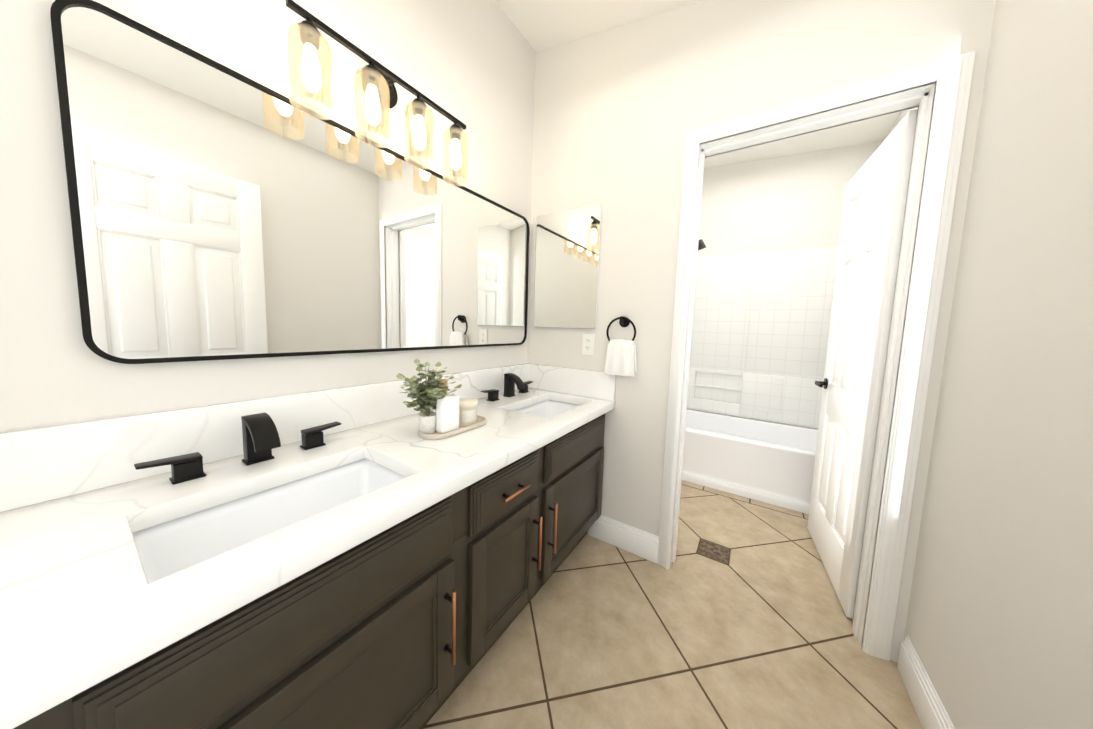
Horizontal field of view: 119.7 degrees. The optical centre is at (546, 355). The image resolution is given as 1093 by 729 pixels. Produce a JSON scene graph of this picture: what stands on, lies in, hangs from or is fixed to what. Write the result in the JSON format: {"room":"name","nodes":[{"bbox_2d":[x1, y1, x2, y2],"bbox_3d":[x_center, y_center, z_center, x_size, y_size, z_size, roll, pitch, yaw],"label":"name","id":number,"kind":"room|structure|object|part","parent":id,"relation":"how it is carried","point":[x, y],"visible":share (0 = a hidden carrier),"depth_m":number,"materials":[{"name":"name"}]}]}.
{"room":"bathroom","nodes":[
{"label":"bathroom","id":0,"kind":"room"},
{"bbox_2d":[0,363,527,510],"bbox_3d":[-0.631,0.180,1.244,0.020,0.150,1.880,5,6,33],"label":"backsplash","id":1,"kind":"structure","parent":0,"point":[37,465],"depth_m":0.77,"materials":[{"name":"white stone"}]},
{"bbox_2d":[0,0,534,432],"bbox_3d":[-0.673,-0.437,1.228,0.120,3.000,2.125,5,6,33],"label":"wall","id":2,"kind":"structure","parent":0,"point":[470,64],"depth_m":0.84,"materials":[{"name":"white paint"}]},
{"bbox_2d":[50,0,529,363],"bbox_3d":[-0.547,-0.396,1.293,0.022,0.750,1.554,5,6,33],"label":"vanity mirror","id":3,"kind":"object","parent":2,"relation":"attached to","point":[218,211],"visible":0.98,"depth_m":0.86,"materials":[{"name":"black mirror"}]},
{"bbox_2d":[286,0,467,185],"bbox_3d":[-0.540,-0.863,1.108,0.167,0.306,0.610,5,6,33],"label":"sconce","id":4,"kind":"object","parent":2,"relation":"attached to","point":[310,72],"visible":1,"depth_m":0.99,"materials":[{"name":"black"}]},
{"bbox_2d":[495,0,699,51],"bbox_3d":[0.112,-1.544,0.573,1.980,0.432,2.025,5,6,33],"label":"ceiling","id":5,"kind":"structure","parent":0,"point":[541,24],"depth_m":1.58,"materials":[{"name":"white paint"}]},
{"bbox_2d":[423,480,922,728],"bbox_3d":[0.619,1.118,1.569,2.500,0.080,4.290,5,6,33],"label":"floor","id":6,"kind":"structure","parent":0,"point":[734,616],"depth_m":1.21,"materials":[{"name":"tile"}]},
{"bbox_2d":[0,407,614,728],"bbox_3d":[-0.405,0.701,1.132,0.596,0.767,1.880,5,6,33],"label":"bathroom vanity","id":7,"kind":"object","parent":6,"relation":"on","point":[367,556],"depth_m":0.70,"materials":[{"name":"brown wood"}]},
{"bbox_2d":[0,387,614,722],"bbox_3d":[-0.393,0.297,1.095,0.596,0.042,1.880,5,6,33],"label":"countertop","id":8,"kind":"structure","parent":7,"relation":"on","point":[70,611],"depth_m":0.54,"materials":[{"name":"white stone"}]},
{"bbox_2d":[132,411,343,482],"bbox_3d":[-0.755,0.226,0.840,0.110,0.124,0.405,5,6,33],"label":"faucet","id":9,"kind":"object","parent":8,"relation":"on","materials":[{"name":"black metal"}]},
{"bbox_2d":[116,451,415,590],"bbox_3d":[-0.572,0.415,0.733,0.369,0.163,0.534,5,6,33],"label":"sink","id":10,"kind":"object","parent":8,"relation":"in","point":[157,547],"depth_m":0.75,"materials":[{"name":"white ceramic"}]},
{"bbox_2d":[418,415,486,439],"bbox_3d":[-0.340,0.261,1.175,0.128,0.018,0.278,5,6,33],"label":"decorative tray","id":11,"kind":"object","parent":8,"relation":"on","point":[481,421],"visible":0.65,"depth_m":1.10,"materials":[{"name":"beige wood"}]},
{"bbox_2d":[418,412,435,433],"bbox_3d":[-0.412,0.235,1.104,0.066,0.063,0.066,5,6,33],"label":"pot","id":12,"kind":"object","parent":11,"relation":"on","point":[427,424],"visible":0.9,"depth_m":1.08,"materials":[{"name":"white ceramic"}]},
{"bbox_2d":[396,359,461,415],"bbox_3d":[-0.407,0.115,1.090,0.240,0.196,0.205,5,6,33],"label":"potted plant","id":13,"kind":"object","parent":12,"relation":"in","point":[422,393],"visible":0.88,"depth_m":1.08,"materials":[{"name":"green plant"}]},
{"bbox_2d":[436,394,458,433],"bbox_3d":[-0.344,0.204,1.110,0.042,0.128,0.078,5,6,33],"label":"bottle","id":14,"kind":"object","parent":11,"relation":"on","point":[447,413],"visible":0.88,"depth_m":1.08,"materials":[{"name":"white ceramic"}]},
{"bbox_2d":[437,379,446,392],"bbox_3d":[-0.382,0.174,1.160,0.038,0.175,0.038,5,6,33],"label":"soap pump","id":15,"kind":"object","parent":14,"relation":"attached to","point":[444,380],"visible":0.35,"depth_m":1.14,"materials":[{"name":"brown"}]},
{"bbox_2d":[459,398,477,425],"bbox_3d":[-0.308,0.215,1.213,0.088,0.090,0.088,5,6,33],"label":"candle","id":16,"kind":"object","parent":11,"relation":"on","point":[466,404],"visible":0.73,"depth_m":1.18,"materials":[{"name":"beige wax"}]},
{"bbox_2d":[462,409,474,421],"bbox_3d":[-0.290,0.224,1.184,0.021,0.042,0.044,5,6,33],"label":"label","id":17,"kind":"object","parent":16,"relation":"attached to","point":[468,415],"visible":1,"depth_m":1.18,"materials":[{"name":"white paper"}]},
{"bbox_2d":[480,371,535,398],"bbox_3d":[-0.175,0.164,1.719,0.110,0.124,0.405,5,6,33],"label":"faucet","id":18,"kind":"object","parent":8,"relation":"on","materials":[{"name":"black metal"}]},
{"bbox_2d":[504,395,583,418],"bbox_3d":[0.007,0.353,1.613,0.369,0.163,0.534,5,6,33],"label":"sink","id":19,"kind":"object","parent":8,"relation":"in","point":[548,407],"depth_m":1.80,"materials":[{"name":"white ceramic"}]},
{"bbox_2d":[682,409,817,513],"bbox_3d":[1.565,0.798,2.671,1.500,0.415,0.745,5,6,33],"label":"bathtub","id":20,"kind":"object","parent":6,"relation":"on","point":[772,463],"visible":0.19,"depth_m":2.38,"materials":[{"name":"white ceramic"}]},
{"bbox_2d":[528,0,995,662],"bbox_3d":[0.654,-0.426,1.557,1.740,3.000,0.120,5,6,33],"label":"wall","id":21,"kind":"structure","parent":0,"point":[620,112],"depth_m":1.53,"materials":[{"name":"white paint"}]},
{"bbox_2d":[534,204,600,327],"bbox_3d":[0.110,-0.490,1.824,0.410,0.655,0.020,5,6,33],"label":"medicine cabinet mirror","id":22,"kind":"object","parent":21,"relation":"attached to","point":[567,264],"visible":0.96,"depth_m":1.80,"materials":[{"name":"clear mirror"}]},
{"bbox_2d":[528,363,615,398],"bbox_3d":[0.128,0.148,1.857,0.574,0.150,0.020,5,6,33],"label":"backsplash","id":23,"kind":"structure","parent":21,"relation":"attached to","point":[600,385],"depth_m":1.83,"materials":[{"name":"white stone"}]},
{"bbox_2d":[582,334,594,354],"bbox_3d":[0.234,-0.062,1.782,0.072,0.116,0.008,5,6,33],"label":"electrical outlet plate","id":24,"kind":"object","parent":21,"relation":"attached to","point":[588,340],"visible":1,"depth_m":1.78,"materials":[{"name":"white plastic"}]},
{"bbox_2d":[604,316,636,376],"bbox_3d":[0.387,-0.050,1.643,0.167,0.302,0.073,5,6,33],"label":"towel ring","id":25,"kind":"object","parent":21,"relation":"attached to","point":[621,357],"visible":0.98,"depth_m":1.62,"materials":[{"name":"black"}]},
{"bbox_2d":[604,339,636,376],"bbox_3d":[0.386,0.009,1.643,0.159,0.186,0.066,5,6,33],"label":"towel","id":26,"kind":"object","parent":25,"relation":"hanging from","point":[621,353],"depth_m":1.62,"materials":[{"name":"white fabric"}]},
{"bbox_2d":[588,515,658,563],"bbox_3d":[0.410,0.986,1.736,0.392,0.140,0.016,5,6,33],"label":"baseboard","id":27,"kind":"structure","parent":21,"relation":"attached to","point":[635,541],"depth_m":1.71,"materials":[{"name":"white wood"}]},
{"bbox_2d":[657,51,975,660],"bbox_3d":[0.991,0.057,1.369,0.840,2.092,0.166,5,6,33],"label":"door frame","id":28,"kind":"structure","parent":21,"relation":"attached to","point":[951,78],"depth_m":1.15,"materials":[{"name":"white wood"}]},
{"bbox_3d":[1.030,0.053,1.428,0.840,2.092,0.023,5,6,33],"label":"door trim casing on the tub side","id":29,"kind":"part","parent":28,"relation":"part of","materials":[{"name":"white wood"}]},
{"bbox_2d":[807,109,917,618],"bbox_3d":[1.480,0.084,1.544,0.135,2.013,0.710,5,6,28],"label":"room door","id":30,"kind":"structure","parent":21,"relation":"in","point":[872,218],"depth_m":1.43,"materials":[{"name":"white wood"}]},
{"bbox_3d":[1.598,0.165,1.774,0.135,0.062,0.136,5,6,28],"label":"lever handle","id":31,"kind":"part","parent":30,"relation":"part of","materials":[{"name":"black metal"}]},
{"bbox_2d":[691,141,881,428],"bbox_3d":[1.851,-0.514,2.927,1.530,3.000,0.120,5,6,33],"label":"wall","id":32,"kind":"structure","parent":0,"point":[787,203],"depth_m":2.71,"materials":[{"name":"white paint"}]},
{"bbox_2d":[687,246,837,428],"bbox_3d":[1.593,-0.149,2.583,1.530,1.480,0.780,5,6,33],"label":"tile surround","id":33,"kind":"object","parent":32,"relation":"attached to","point":[760,330],"visible":0.52,"depth_m":2.81,"materials":[{"name":"white tile"}]},
{"bbox_2d":[704,112,900,167],"bbox_3d":[1.420,-1.700,2.105,1.770,0.216,1.825,5,6,33],"label":"ceiling","id":34,"kind":"structure","parent":0,"point":[876,129],"depth_m":2.44,"materials":[{"name":"white paint"}]},
{"bbox_2d":[882,108,917,142],"bbox_3d":[2.076,-0.403,1.775,0.120,3.000,1.805,5,6,33],"label":"wall","id":35,"kind":"structure","parent":0,"point":[902,115],"depth_m":2.08,"materials":[{"name":"white paint"}]},
{"bbox_2d":[904,0,1092,728],"bbox_3d":[0.913,-0.301,0.264,0.120,3.000,2.005,5,6,33],"label":"wall","id":36,"kind":"structure","parent":0,"point":[999,628],"depth_m":0.76,"materials":[{"name":"white paint"}]},
{"bbox_2d":[897,635,954,728],"bbox_3d":[1.073,1.089,0.826,0.016,0.140,0.755,5,6,33],"label":"baseboard","id":37,"kind":"structure","parent":36,"relation":"attached to","point":[929,708],"depth_m":1.00,"materials":[{"name":"white wood"}]},
{"bbox_3d":[0.699,-0.527,2.675,0.120,3.000,1.805,5,6,33],"label":"wall","id":38,"kind":"structure","parent":0,"visible":0},
{"bbox_2d":[698,239,705,249],"bbox_3d":[1.127,-0.985,2.748,0.442,0.242,0.250,5,6,33],"label":"shower head","id":39,"kind":"object","parent":38,"relation":"attached to","point":[701,245],"visible":0.17,"depth_m":2.65}
]}

